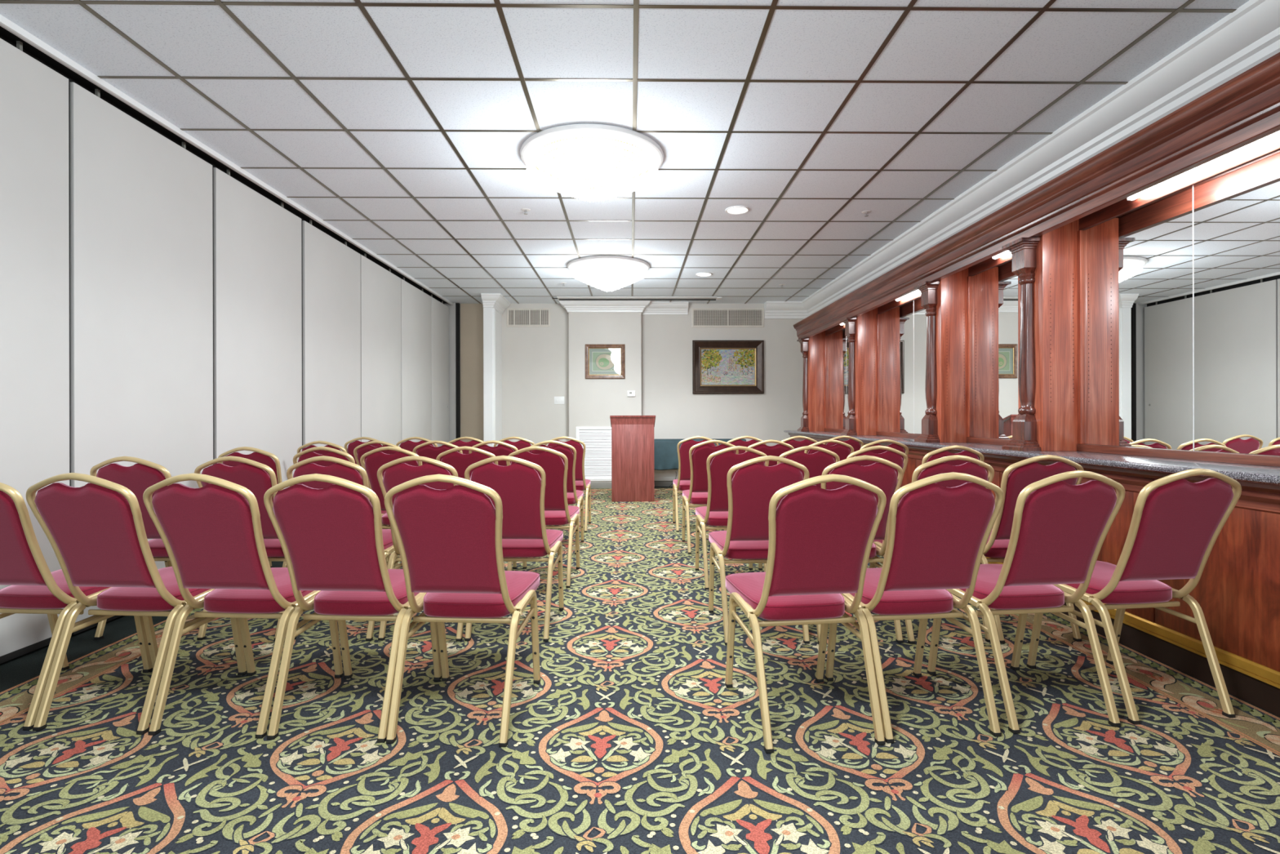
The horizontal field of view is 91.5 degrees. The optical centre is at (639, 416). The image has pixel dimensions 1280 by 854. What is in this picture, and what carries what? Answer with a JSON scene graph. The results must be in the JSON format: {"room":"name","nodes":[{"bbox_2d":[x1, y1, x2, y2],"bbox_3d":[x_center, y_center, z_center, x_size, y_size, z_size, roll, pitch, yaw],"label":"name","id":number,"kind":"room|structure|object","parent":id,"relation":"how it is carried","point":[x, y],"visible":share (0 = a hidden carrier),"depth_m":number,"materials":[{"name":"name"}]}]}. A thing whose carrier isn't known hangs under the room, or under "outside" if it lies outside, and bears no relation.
{"room":"hotel conference room","nodes":[
{"label":"hotel conference room","id":0,"kind":"room"},
{"bbox_2d":[0,34,444,303],"bbox_3d":[-3.111,-0.344,4.449,0.115,2.983,11.390,0,0,-1],"label":"wall","id":1,"kind":"structure","parent":0,"point":[71,79],"depth_m":4.01,"materials":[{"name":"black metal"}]},
{"bbox_2d":[444,302,456,442],"bbox_3d":[-3.045,-0.339,10.050,0.185,2.973,0.090,0,0,-1],"label":"trim","id":2,"kind":"structure","parent":1,"relation":"attached to","point":[452,375],"depth_m":10.01,"materials":[{"name":"plastic"}]},
{"bbox_2d":[483,307,502,446],"bbox_3d":[-2.280,-0.336,9.722,0.155,2.963,0.670,0,0,-1],"label":"wall","id":3,"kind":"structure","parent":0,"point":[492,338],"depth_m":9.39,"materials":[{"name":"white paint"}]},
{"bbox_2d":[480,293,511,314],"bbox_3d":[-2.217,-1.727,9.638,0.285,0.190,0.800,0,0,-1],"label":"trim","id":4,"kind":"structure","parent":3,"relation":"attached to","point":[496,300],"depth_m":9.36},
{"bbox_2d":[568,312,641,482],"bbox_3d":[-0.551,-0.340,9.973,1.144,2.963,0.260,0,0,-1],"label":"wall pier","id":5,"kind":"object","parent":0,"point":[592,402],"visible":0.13,"depth_m":9.84,"materials":[{"name":"white paint"}]},
{"bbox_2d":[576,426,611,480],"bbox_3d":[-0.547,0.594,9.834,0.920,0.855,0.018,0,0,-1],"label":"return air grille","id":6,"kind":"object","parent":5,"relation":"attached to","point":[597,440],"visible":0.41,"depth_m":9.83,"materials":[{"name":"white metal"}]},
{"bbox_2d":[585,344,625,378],"bbox_3d":[-0.550,-0.861,9.828,0.627,0.541,0.026,0,0,-1],"label":"framed picture","id":7,"kind":"object","parent":5,"relation":"attached to","point":[602,361],"visible":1,"depth_m":9.83,"materials":[{"name":"wood"}]},
{"bbox_2d":[589,348,621,374],"bbox_3d":[-0.550,-0.861,9.834,0.507,0.421,0.001,0,0,-1],"label":"print","id":8,"kind":"object","parent":7,"relation":"attached to","point":[602,361],"depth_m":9.83,"materials":[{"name":"paper"}]},
{"bbox_2d":[626,390,635,396],"bbox_3d":[-0.137,-0.356,9.836,0.124,0.092,0.026,0,0,-1],"label":"thermostat","id":9,"kind":"object","parent":5,"relation":"attached to","point":[630,393],"visible":1,"depth_m":9.82,"materials":[{"name":"white plastic"}]},
{"bbox_2d":[0,0,1249,303],"bbox_3d":[-0.272,-1.870,4.494,6.800,0.104,11.985,0,0,-1],"label":"ceiling","id":10,"kind":"structure","parent":0,"point":[402,126],"depth_m":3.66,"materials":[{"name":"tile"}]},
{"bbox_2d":[0,13,453,305],"bbox_3d":[-3.000,-1.817,4.375,0.102,0.018,11.240,0,0,-1],"label":"track","id":11,"kind":"object","parent":10,"relation":"attached to","point":[3,32],"visible":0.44,"depth_m":3.96,"materials":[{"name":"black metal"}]},
{"bbox_2d":[0,38,71,663],"bbox_3d":[-2.966,-0.335,2.687,0.072,2.941,1.082,0,0,-1],"label":"partition panel","id":12,"kind":"object","parent":11,"relation":"hanging from","point":[35,352],"visible":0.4,"depth_m":3.02,"materials":[{"name":"plastic"}]},
{"bbox_2d":[70,81,213,634],"bbox_3d":[-2.982,-0.335,3.788,0.072,2.941,1.100,0,0,-1],"label":"partition panel","id":13,"kind":"object","parent":11,"relation":"hanging from","point":[142,202],"visible":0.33,"depth_m":3.65,"materials":[{"name":"plastic"}]},
{"bbox_2d":[213,167,302,488],"bbox_3d":[-3.000,-0.335,4.931,0.072,2.941,1.166,0,0,-1],"label":"partition panel","id":14,"kind":"object","parent":11,"relation":"hanging from","point":[258,242],"visible":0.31,"depth_m":4.84,"materials":[{"name":"plastic"}]},
{"bbox_2d":[302,219,360,451],"bbox_3d":[-3.017,-0.335,6.110,0.072,2.941,1.170,0,0,-1],"label":"partition panel","id":15,"kind":"object","parent":11,"relation":"hanging from","point":[331,274],"visible":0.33,"depth_m":6.00,"materials":[{"name":"plastic"}]},
{"bbox_2d":[360,253,401,446],"bbox_3d":[-3.035,-0.335,7.290,0.072,2.941,1.170,0,0,-1],"label":"partition panel","id":16,"kind":"object","parent":11,"relation":"hanging from","point":[380,289],"visible":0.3,"depth_m":7.21,"materials":[{"name":"plastic"}]},
{"bbox_2d":[400,276,431,443],"bbox_3d":[-3.053,-0.335,8.479,0.072,2.941,1.190,0,0,-1],"label":"partition panel","id":17,"kind":"object","parent":11,"relation":"hanging from","point":[415,304],"visible":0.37,"depth_m":8.40,"materials":[{"name":"plastic"}]},
{"bbox_2d":[431,293,448,446],"bbox_3d":[-3.067,-0.335,9.513,0.076,2.941,0.862,0,0,-1],"label":"partition panel","id":18,"kind":"object","parent":11,"relation":"hanging from","point":[439,311],"visible":0.52,"depth_m":9.48,"materials":[{"name":"plastic"}]},
{"bbox_2d":[520,208,530,214],"bbox_3d":[-1.008,-1.801,5.502,0.084,0.039,0.084,0,0,-1],"label":"sprinkler","id":19,"kind":"object","parent":10,"relation":"attached to","point":[526,210],"visible":1,"depth_m":5.49,"materials":[{"name":"white metal"}]},
{"bbox_2d":[520,123,663,202],"bbox_3d":[-0.332,-1.665,4.375,1.000,0.305,1.000,0,0,-1],"label":"ceiling light","id":20,"kind":"object","parent":10,"relation":"hanging from","point":[589,157],"visible":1,"depth_m":4.17,"materials":[{"name":"white glass"}]},
{"bbox_2d":[567,255,649,292],"bbox_3d":[-0.380,-1.665,7.565,1.000,0.305,1.000,0,0,-1],"label":"ceiling light","id":21,"kind":"object","parent":10,"relation":"hanging from","point":[599,271],"visible":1,"depth_m":7.35,"materials":[{"name":"white glass"}]},
{"bbox_2d":[551,296,722,300],"bbox_3d":[-0.049,-1.806,9.573,2.600,0.026,0.185,0,0,-1],"label":"case","id":22,"kind":"object","parent":10,"relation":"attached to","point":[561,298],"visible":1,"depth_m":9.58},
{"bbox_2d":[695,271,711,276],"bbox_3d":[0.823,-1.820,8.020,0.210,0.010,0.210,0,0,-1],"label":"recessed light","id":23,"kind":"object","parent":10,"relation":"in","point":[700,274],"visible":1,"depth_m":8.01,"materials":[{"name":"white"}]},
{"bbox_2d":[725,205,749,214],"bbox_3d":[0.860,-1.820,5.518,0.210,0.010,0.210,0,0,-1],"label":"recessed light","id":24,"kind":"object","parent":10,"relation":"in","point":[735,210],"visible":1,"depth_m":5.50,"materials":[{"name":"white"}]},
{"bbox_2d":[459,303,803,445],"bbox_3d":[0.021,-0.352,10.142,5.850,2.983,0.100,0,0,-1],"label":"wall","id":25,"kind":"structure","parent":0,"point":[535,359],"depth_m":10.10,"materials":[{"name":"white paint"}]},
{"bbox_2d":[455,302,460,438],"bbox_3d":[-2.922,-0.332,10.047,0.055,2.958,0.100,0,0,-1],"label":"trim","id":26,"kind":"structure","parent":25,"relation":"attached to","point":[457,304],"depth_m":10.00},
{"bbox_2d":[460,303,484,441],"bbox_3d":[-2.620,-0.333,10.051,0.535,2.959,0.010,0,0,-1],"label":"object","id":27,"kind":"structure","parent":25,"relation":"attached to","point":[471,314],"depth_m":10.04,"materials":[{"name":"beige paint"}]},
{"bbox_2d":[506,307,550,326],"bbox_3d":[-1.796,-1.591,10.056,0.700,0.300,0.016,0,0,-1],"label":"air vent","id":28,"kind":"object","parent":25,"relation":"in","point":[516,317],"visible":1,"depth_m":10.05,"materials":[{"name":"white metal"}]},
{"bbox_2d":[554,396,564,404],"bbox_3d":[-1.303,-0.254,10.066,0.164,0.125,0.011,0,0,-1],"label":"switch plate","id":29,"kind":"object","parent":25,"relation":"attached to","point":[557,400],"visible":1,"depth_m":10.06,"materials":[{"name":"white plastic"}]},
{"bbox_2d":[558,298,688,315],"bbox_3d":[-0.250,-1.731,9.892,2.052,0.190,0.390,0,0,-1],"label":"trim","id":30,"kind":"structure","parent":25,"relation":"attached to","point":[644,307],"depth_m":9.81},
{"bbox_2d":[590,480,673,488],"bbox_3d":[0.267,1.084,9.966,4.970,0.110,0.258,0,0,-1],"label":"baseboard","id":31,"kind":"structure","parent":25,"relation":"attached to","point":[656,483],"depth_m":9.83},
{"bbox_2d":[653,469,678,480],"bbox_3d":[1.050,0.998,10.070,1.960,0.280,0.066,0,0,-1],"label":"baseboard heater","id":32,"kind":"object","parent":25,"relation":"attached to","point":[669,474],"visible":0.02,"depth_m":10.03,"materials":[{"name":"white metal"}]},
{"bbox_2d":[691,307,764,327],"bbox_3d":[1.424,-1.593,10.105,1.170,0.310,0.016,0,0,-1],"label":"air vent","id":33,"kind":"object","parent":25,"relation":"in","point":[700,317],"visible":1,"depth_m":10.10,"materials":[{"name":"white metal"}]},
{"bbox_2d":[692,340,764,393],"bbox_3d":[1.426,-0.794,10.086,1.152,0.862,0.050,0,0,-1],"label":"framed painting","id":34,"kind":"object","parent":25,"relation":"attached to","point":[718,366],"visible":1,"depth_m":10.09,"materials":[{"name":"brown paint"}]},
{"bbox_2d":[0,486,1279,853],"bbox_3d":[-0.266,1.143,4.517,6.800,0.003,11.465,0,0,-1],"label":"floor","id":35,"kind":"structure","parent":0,"point":[631,738],"depth_m":2.16,"materials":[{"name":"carpet"}]},
{"bbox_2d":[0,482,152,730],"bbox_3d":[-2.423,0.673,2.549,0.434,0.946,0.666,0,0,3],"label":"banquet chair","id":36,"kind":"object","parent":35,"relation":"on","point":[33,588],"visible":0.62,"depth_m":2.37,"materials":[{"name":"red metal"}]},
{"bbox_2d":[89,456,173,639],"bbox_3d":[-2.579,0.673,3.454,0.434,0.946,0.666,0,0,2],"label":"banquet chair","id":37,"kind":"object","parent":35,"relation":"on","point":[137,477],"visible":0.28,"depth_m":3.16,"materials":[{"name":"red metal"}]},
{"bbox_2d":[26,472,247,734],"bbox_3d":[-1.981,0.672,2.518,0.434,0.946,0.666,0,0,4],"label":"banquet chair","id":38,"kind":"object","parent":35,"relation":"on","point":[95,532],"visible":0.85,"depth_m":2.31,"materials":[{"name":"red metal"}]},
{"bbox_2d":[194,455,285,640],"bbox_3d":[-2.046,0.672,3.446,0.434,0.946,0.666,0,0,1],"label":"banquet chair","id":39,"kind":"object","parent":35,"relation":"on","point":[251,474],"visible":0.34,"depth_m":3.16,"materials":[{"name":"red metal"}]},
{"bbox_2d":[142,472,343,738],"bbox_3d":[-1.537,0.671,2.487,0.434,0.946,0.666,0,0,4],"label":"banquet chair","id":40,"kind":"object","parent":35,"relation":"on","point":[211,535],"visible":0.9,"depth_m":2.27,"materials":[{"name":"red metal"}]},
{"bbox_2d":[217,446,287,567],"bbox_3d":[-2.601,0.673,4.440,0.434,0.946,0.666,0,0,1],"label":"banquet chair","id":41,"kind":"object","parent":35,"relation":"on","point":[260,455],"visible":0.2,"depth_m":4.13,"materials":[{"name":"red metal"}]},
{"bbox_2d":[297,440,346,457],"bbox_3d":[-2.622,0.673,5.439,0.434,0.946,0.666,0,0,1],"label":"banquet chair","id":42,"kind":"object","parent":35,"relation":"on","point":[328,444],"visible":0.09,"depth_m":5.13,"materials":[{"name":"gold metal"}]},
{"bbox_2d":[293,446,390,564],"bbox_3d":[-2.097,0.672,4.432,0.434,0.946,0.666,0,0,1],"label":"banquet chair","id":43,"kind":"object","parent":35,"relation":"on","point":[336,453],"visible":0.1,"depth_m":4.12,"materials":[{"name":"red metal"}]},
{"bbox_2d":[286,455,400,640],"bbox_3d":[-1.573,0.671,3.438,0.434,0.946,0.666,0,0,2],"label":"banquet chair","id":44,"kind":"object","parent":35,"relation":"on","point":[342,468],"visible":0.21,"depth_m":3.14,"materials":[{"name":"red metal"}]},
{"bbox_2d":[263,473,441,742],"bbox_3d":[-1.092,0.670,2.456,0.434,0.946,0.666,0,0,3],"label":"banquet chair","id":45,"kind":"object","parent":35,"relation":"on","point":[331,538],"visible":0.9,"depth_m":2.24,"materials":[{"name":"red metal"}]},
{"bbox_2d":[344,436,389,528],"bbox_3d":[-2.691,0.674,6.400,0.434,0.946,0.666,0,0,0],"label":"banquet chair","id":46,"kind":"object","parent":35,"relation":"on","point":[352,446],"visible":0.09,"depth_m":6.09,"materials":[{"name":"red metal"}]},
{"bbox_2d":[353,440,400,528],"bbox_3d":[-2.154,0.672,5.432,0.434,0.946,0.666,0,0,1],"label":"banquet chair","id":47,"kind":"object","parent":35,"relation":"on","point":[365,449],"visible":0.19,"depth_m":5.13,"materials":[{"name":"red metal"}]},
{"bbox_2d":[360,446,422,567],"bbox_3d":[-1.644,0.671,4.426,0.434,0.946,0.666,0,0,2],"label":"banquet chair","id":48,"kind":"object","parent":35,"relation":"on","point":[373,462],"visible":0.2,"depth_m":4.13,"materials":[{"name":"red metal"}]},
{"bbox_2d":[395,436,437,453],"bbox_3d":[-2.185,0.672,6.398,0.434,0.946,0.666,0,0,0],"label":"banquet chair","id":49,"kind":"object","parent":35,"relation":"on","point":[408,445],"visible":0.11,"depth_m":6.09,"materials":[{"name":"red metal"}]},
{"bbox_2d":[377,455,463,641],"bbox_3d":[-1.113,0.670,3.432,0.434,0.946,0.666,0,0,2],"label":"banquet chair","id":50,"kind":"object","parent":35,"relation":"on","point":[401,473],"visible":0.27,"depth_m":3.14,"materials":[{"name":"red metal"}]},
{"bbox_2d":[413,440,462,465],"bbox_3d":[-1.662,0.671,5.425,0.434,0.946,0.666,0,0,1],"label":"banquet chair","id":51,"kind":"object","parent":35,"relation":"on","point":[428,451],"visible":0.14,"depth_m":5.12,"materials":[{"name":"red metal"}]},
{"bbox_2d":[384,474,540,746],"bbox_3d":[-0.658,0.669,2.426,0.434,0.946,0.666,0,0,4],"label":"banquet chair","id":52,"kind":"object","parent":35,"relation":"on","point":[449,541],"visible":1,"depth_m":2.21,"materials":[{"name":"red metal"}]},
{"bbox_2d":[448,436,488,453],"bbox_3d":[-1.687,0.671,6.395,0.434,0.946,0.666,0,0,1],"label":"banquet chair","id":53,"kind":"object","parent":35,"relation":"on","point":[458,442],"visible":0.09,"depth_m":6.08,"materials":[{"name":"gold metal"}]},
{"bbox_2d":[435,445,516,568],"bbox_3d":[-1.143,0.670,4.418,0.434,0.946,0.666,0,0,1],"label":"banquet chair","id":54,"kind":"object","parent":35,"relation":"on","point":[460,462],"visible":0.11,"depth_m":4.11,"materials":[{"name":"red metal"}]},
{"bbox_2d":[468,440,518,466],"bbox_3d":[-1.199,0.670,5.418,0.434,0.946,0.666,0,0,1],"label":"banquet chair","id":55,"kind":"object","parent":35,"relation":"on","point":[504,449],"visible":0.09,"depth_m":5.11,"materials":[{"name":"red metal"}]},
{"bbox_2d":[464,455,564,641],"bbox_3d":[-0.672,0.669,3.425,0.434,0.946,0.666,0,0,2],"label":"banquet chair","id":56,"kind":"object","parent":35,"relation":"on","point":[526,537],"visible":0.73,"depth_m":3.20,"materials":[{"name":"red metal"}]},
{"bbox_2d":[493,436,534,453],"bbox_3d":[-1.228,0.670,6.393,0.434,0.946,0.666,0,0,0],"label":"banquet chair","id":57,"kind":"object","parent":35,"relation":"on","point":[522,442],"visible":0.07,"depth_m":6.08,"materials":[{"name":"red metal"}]},
{"bbox_2d":[506,445,579,587],"bbox_3d":[-0.672,0.669,4.411,0.434,0.946,0.666,0,0,2],"label":"banquet chair","id":58,"kind":"object","parent":35,"relation":"on","point":[557,511],"visible":0.57,"depth_m":4.19,"materials":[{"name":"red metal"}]},
{"bbox_2d":[527,440,583,554],"bbox_3d":[-0.725,0.669,5.411,0.434,0.946,0.666,0,0,0],"label":"banquet chair","id":59,"kind":"object","parent":35,"relation":"on","point":[574,495],"visible":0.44,"depth_m":5.19,"materials":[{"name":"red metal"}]},
{"bbox_2d":[544,435,591,532],"bbox_3d":[-0.736,0.669,6.391,0.434,0.946,0.666,0,0,0],"label":"banquet chair","id":60,"kind":"object","parent":35,"relation":"on","point":[581,483],"visible":0.47,"depth_m":6.18,"materials":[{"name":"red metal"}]},
{"bbox_2d":[609,415,655,502],"bbox_3d":[-0.097,0.565,8.528,0.608,1.150,0.462,0,0,-1],"label":"lectern","id":61,"kind":"object","parent":35,"relation":"on","point":[632,436],"visible":1,"depth_m":8.32,"materials":[{"name":"brown wood"}]},
{"bbox_2d":[672,435,719,532],"bbox_3d":[0.565,0.666,6.400,0.434,0.946,0.666,0,0,-1],"label":"banquet chair","id":62,"kind":"object","parent":35,"relation":"on","point":[682,482],"visible":0.45,"depth_m":6.18,"materials":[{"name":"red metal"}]},
{"bbox_2d":[681,440,738,554],"bbox_3d":[0.602,0.666,5.421,0.434,0.946,0.666,0,0,-2],"label":"banquet chair","id":63,"kind":"object","parent":35,"relation":"on","point":[697,495],"visible":0.53,"depth_m":5.20,"materials":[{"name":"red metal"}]},
{"bbox_2d":[694,445,768,589],"bbox_3d":[0.630,0.666,4.361,0.434,0.946,0.666,0,0,-2],"label":"banquet chair","id":64,"kind":"object","parent":35,"relation":"on","point":[716,511],"visible":0.57,"depth_m":4.14,"materials":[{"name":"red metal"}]},
{"bbox_2d":[724,435,766,530],"bbox_3d":[1.031,0.665,6.407,0.434,0.946,0.666,0,0,-2],"label":"banquet chair","id":65,"kind":"object","parent":35,"relation":"on","point":[736,442],"visible":0.09,"depth_m":6.10,"materials":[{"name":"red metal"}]},
{"bbox_2d":[708,455,809,645],"bbox_3d":[0.623,0.666,3.371,0.434,0.946,0.666,0,0,-3],"label":"banquet chair","id":66,"kind":"object","parent":35,"relation":"on","point":[752,487],"visible":0.68,"depth_m":3.14,"materials":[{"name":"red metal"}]},
{"bbox_2d":[745,439,794,466],"bbox_3d":[1.066,0.665,5.428,0.434,0.946,0.666,0,0,-2],"label":"banquet chair","id":67,"kind":"object","parent":35,"relation":"on","point":[777,450],"visible":0.11,"depth_m":5.12,"materials":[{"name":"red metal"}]},
{"bbox_2d":[777,435,817,453],"bbox_3d":[1.553,0.663,6.415,0.434,0.946,0.666,0,0,-1],"label":"banquet chair","id":68,"kind":"object","parent":35,"relation":"on","point":[807,441],"visible":0.1,"depth_m":6.11,"materials":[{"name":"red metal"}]},
{"bbox_2d":[758,445,839,569],"bbox_3d":[1.098,0.665,4.368,0.434,0.946,0.666,0,0,-2],"label":"banquet chair","id":69,"kind":"object","parent":35,"relation":"on","point":[815,463],"visible":0.14,"depth_m":4.07,"materials":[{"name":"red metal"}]},
{"bbox_2d":[724,474,886,753],"bbox_3d":[0.604,0.666,2.394,0.434,0.946,0.666,0,0,-7],"label":"banquet chair","id":70,"kind":"object","parent":35,"relation":"on","point":[821,540],"visible":1,"depth_m":2.19,"materials":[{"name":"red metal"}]},
{"bbox_2d":[804,439,853,462],"bbox_3d":[1.557,0.663,5.435,0.434,0.946,0.666,0,0,-1],"label":"banquet chair","id":71,"kind":"object","parent":35,"relation":"on","point":[842,451],"visible":0.14,"depth_m":5.13,"materials":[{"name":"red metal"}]},
{"bbox_2d":[822,435,863,457],"bbox_3d":[1.994,0.662,6.422,0.434,0.946,0.666,0,0,-1],"label":"banquet chair","id":72,"kind":"object","parent":35,"relation":"on","point":[855,445],"visible":0.06,"depth_m":6.11,"materials":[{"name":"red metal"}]},
{"bbox_2d":[816,455,903,643],"bbox_3d":[1.093,0.665,3.378,0.434,0.946,0.666,0,0,-3],"label":"banquet chair","id":73,"kind":"object","parent":35,"relation":"on","point":[884,477],"visible":0.28,"depth_m":3.09,"materials":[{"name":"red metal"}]},
{"bbox_2d":[846,445,907,568],"bbox_3d":[1.546,0.663,4.375,0.434,0.946,0.666,0,0,-2],"label":"banquet chair","id":74,"kind":"object","parent":35,"relation":"on","point":[890,455],"visible":0.14,"depth_m":4.07,"materials":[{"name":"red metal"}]},
{"bbox_2d":[859,439,908,503],"bbox_3d":[2.012,0.662,5.442,0.434,0.946,0.666,0,0,-2],"label":"banquet chair","id":75,"kind":"object","parent":35,"relation":"on","point":[893,445],"visible":0.16,"depth_m":5.13,"materials":[{"name":"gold metal"}]},
{"bbox_2d":[825,471,1004,742],"bbox_3d":[1.042,0.665,2.453,0.434,0.946,0.666,0,0,-6],"label":"banquet chair","id":76,"kind":"object","parent":35,"relation":"on","point":[938,535],"visible":0.89,"depth_m":2.24,"materials":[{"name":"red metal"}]},
{"bbox_2d":[869,454,994,644],"bbox_3d":[1.547,0.663,3.385,0.434,0.946,0.666,0,0,-3],"label":"banquet chair","id":77,"kind":"object","parent":35,"relation":"on","point":[937,466],"visible":0.18,"depth_m":3.08,"materials":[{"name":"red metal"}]},
{"bbox_2d":[921,444,984,471],"bbox_3d":[2.050,0.662,4.383,0.434,0.946,0.666,0,0,-2],"label":"banquet chair","id":78,"kind":"object","parent":35,"relation":"on","point":[941,452],"visible":0.12,"depth_m":4.07,"materials":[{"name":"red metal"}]},
{"bbox_2d":[927,470,1124,733],"bbox_3d":[1.515,0.664,2.517,0.434,0.946,0.666,0,0,-7],"label":"banquet chair","id":79,"kind":"object","parent":35,"relation":"on","point":[1060,529],"visible":0.92,"depth_m":2.31,"materials":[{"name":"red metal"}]},
{"bbox_2d":[980,454,1084,643],"bbox_3d":[1.996,0.662,3.391,0.434,0.946,0.666,0,0,-3],"label":"banquet chair","id":80,"kind":"object","parent":35,"relation":"on","point":[1026,472],"visible":0.34,"depth_m":3.12,"materials":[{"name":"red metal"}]},
{"bbox_2d":[788,432,1279,716],"bbox_3d":[2.595,0.692,4.185,0.528,0.884,10.590,0,0,-1],"label":"bar","id":81,"kind":"object","parent":35,"relation":"on","point":[1237,592],"depth_m":2.56,"materials":[{"name":"brown wood"}]},
{"bbox_2d":[783,430,1279,484],"bbox_3d":[2.564,0.230,4.194,0.597,0.036,10.610,0,0,-1],"label":"countertop","id":82,"kind":"structure","parent":81,"relation":"on","point":[1238,472],"depth_m":3.07,"materials":[{"name":"stone"}]},
{"bbox_2d":[796,330,825,431],"bbox_3d":[2.415,-0.493,8.787,0.354,1.410,0.241,0,0,-1],"label":"wooden pier","id":83,"kind":"object","parent":82,"relation":"on","point":[812,348],"visible":0.98,"depth_m":8.67,"materials":[{"name":"brown wood"}]},
{"bbox_2d":[840,307,877,435],"bbox_3d":[2.443,-0.493,6.953,0.354,1.410,0.241,0,0,-1],"label":"wooden pier","id":84,"kind":"object","parent":82,"relation":"on","point":[860,331],"visible":0.98,"depth_m":6.83,"materials":[{"name":"brown wood"}]},
{"bbox_2d":[914,267,968,442],"bbox_3d":[2.471,-0.493,5.118,0.354,1.410,0.241,0,0,-1],"label":"wooden pier","id":85,"kind":"object","parent":82,"relation":"on","point":[944,300],"visible":0.98,"depth_m":5.00,"materials":[{"name":"brown wood"}]},
{"bbox_2d":[1001,218,1079,451],"bbox_3d":[2.490,-0.493,3.885,0.354,1.410,0.241,0,0,-1],"label":"wooden pier","id":86,"kind":"object","parent":82,"relation":"on","point":[1045,266],"visible":0.98,"depth_m":3.77,"materials":[{"name":"brown wood"}]},
{"bbox_2d":[824,137,1279,466],"bbox_3d":[2.642,-0.535,3.915,0.446,1.492,10.050,0,0,-1],"label":"frame","id":87,"kind":"object","parent":82,"relation":"on","point":[1122,206],"visible":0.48,"depth_m":3.65,"materials":[{"name":"brown wood"}]},
{"bbox_2d":[826,328,846,429],"bbox_3d":[2.598,-0.474,8.253,0.006,1.282,0.781,0,0,-1],"label":"pane","id":88,"kind":"object","parent":87,"relation":"attached to","point":[836,341],"visible":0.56,"depth_m":8.22,"materials":[{"name":"white"}]},
{"bbox_2d":[846,336,848,416],"bbox_3d":[2.609,-0.474,7.480,0.006,1.282,0.755,0,0,-1],"label":"pane","id":89,"kind":"object","parent":87,"relation":"attached to","point":[847,343],"visible":0.04,"depth_m":7.82,"materials":[{"name":"white"}]},
{"bbox_2d":[880,300,913,433],"bbox_3d":[2.626,-0.474,6.401,0.006,1.282,0.817,0,0,-1],"label":"pane","id":90,"kind":"object","parent":87,"relation":"attached to","point":[896,324],"visible":1,"depth_m":6.37,"materials":[{"name":"white"}]},
{"bbox_2d":[895,289,919,301],"bbox_3d":[2.582,-1.175,5.790,0.060,0.050,0.928,0,0,-1],"label":"fluorescent light","id":91,"kind":"object","parent":87,"relation":"attached to","point":[917,291],"visible":0.11,"depth_m":5.98,"materials":[{"name":"white plastic"}]},
{"bbox_2d":[913,297,927,434],"bbox_3d":[2.637,-0.474,5.628,0.006,1.282,0.721,0,0,-1],"label":"pane","id":92,"kind":"object","parent":87,"relation":"attached to","point":[919,313],"visible":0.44,"depth_m":5.87,"materials":[{"name":"white"}]},
{"bbox_2d":[971,259,1017,439],"bbox_3d":[2.654,-0.474,4.504,0.006,1.282,0.940,0,0,-1],"label":"pane","id":93,"kind":"object","parent":87,"relation":"attached to","point":[994,291],"visible":0.56,"depth_m":4.66,"materials":[{"name":"white"}]},
{"bbox_2d":[991,250,1010,258],"bbox_3d":[2.604,-1.175,4.320,0.060,0.050,0.528,0,0,-1],"label":"fluorescent light","id":94,"kind":"object","parent":87,"relation":"attached to","point":[1006,252],"visible":0.06,"depth_m":4.47,"materials":[{"name":"white plastic"}]},
{"bbox_2d":[793,52,1279,339],"bbox_3d":[2.573,-1.203,3.954,0.570,0.231,10.130,0,0,-1],"label":"crown molding","id":95,"kind":"structure","parent":87,"relation":"attached to","point":[1243,110],"depth_m":3.14,"materials":[{"name":"brown wood"}]},
{"bbox_2d":[1084,185,1192,450],"bbox_3d":[2.671,-0.474,3.379,0.006,1.282,0.724,0,0,-1],"label":"pane","id":96,"kind":"object","parent":87,"relation":"attached to","point":[1138,262],"visible":1,"depth_m":3.33,"materials":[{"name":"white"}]},
{"bbox_2d":[1127,130,1279,200],"bbox_3d":[2.628,-1.175,2.715,0.060,0.050,1.248,0,0,-1],"label":"fluorescent light","id":97,"kind":"object","parent":87,"relation":"attached to","point":[1276,135],"visible":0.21,"depth_m":2.87,"materials":[{"name":"white plastic"}]},
{"bbox_2d":[1193,149,1279,455],"bbox_3d":[2.686,-0.474,2.378,0.006,1.282,1.269,0,0,-1],"label":"pane","id":98,"kind":"object","parent":87,"relation":"attached to","point":[1237,211],"visible":1,"depth_m":2.79,"materials":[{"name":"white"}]},
{"bbox_2d":[1026,468,1241,724],"bbox_3d":[1.996,0.662,2.582,0.434,0.946,0.666,0,0,-7],"label":"banquet chair","id":99,"kind":"object","parent":35,"relation":"on","point":[1176,523],"visible":0.86,"depth_m":2.37,"materials":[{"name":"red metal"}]},
{"bbox_3d":[0.802,0.757,9.898,1.680,0.762,0.270,0,0,-1],"label":"folding table","id":100,"kind":"object","parent":35,"relation":"on","visible":0},
{"bbox_2d":[653,438,746,470],"bbox_3d":[0.803,0.602,9.858,1.719,0.478,0.338,0,0,-1],"label":"tablecloth","id":101,"kind":"object","parent":100,"relation":"on","point":[665,451],"visible":0.33,"depth_m":9.72,"materials":[{"name":"green fabric"}]},
{"bbox_3d":[2.921,-0.359,4.540,0.120,2.983,11.390,0,0,-1],"label":"wall","id":102,"kind":"structure","parent":0,"visible":0},
{"bbox_2d":[764,0,1279,319],"bbox_3d":[2.478,-1.705,4.483,0.760,0.256,11.290,0,0,-1],"label":"trim","id":103,"kind":"structure","parent":102,"relation":"attached to","point":[1248,36],"depth_m":3.76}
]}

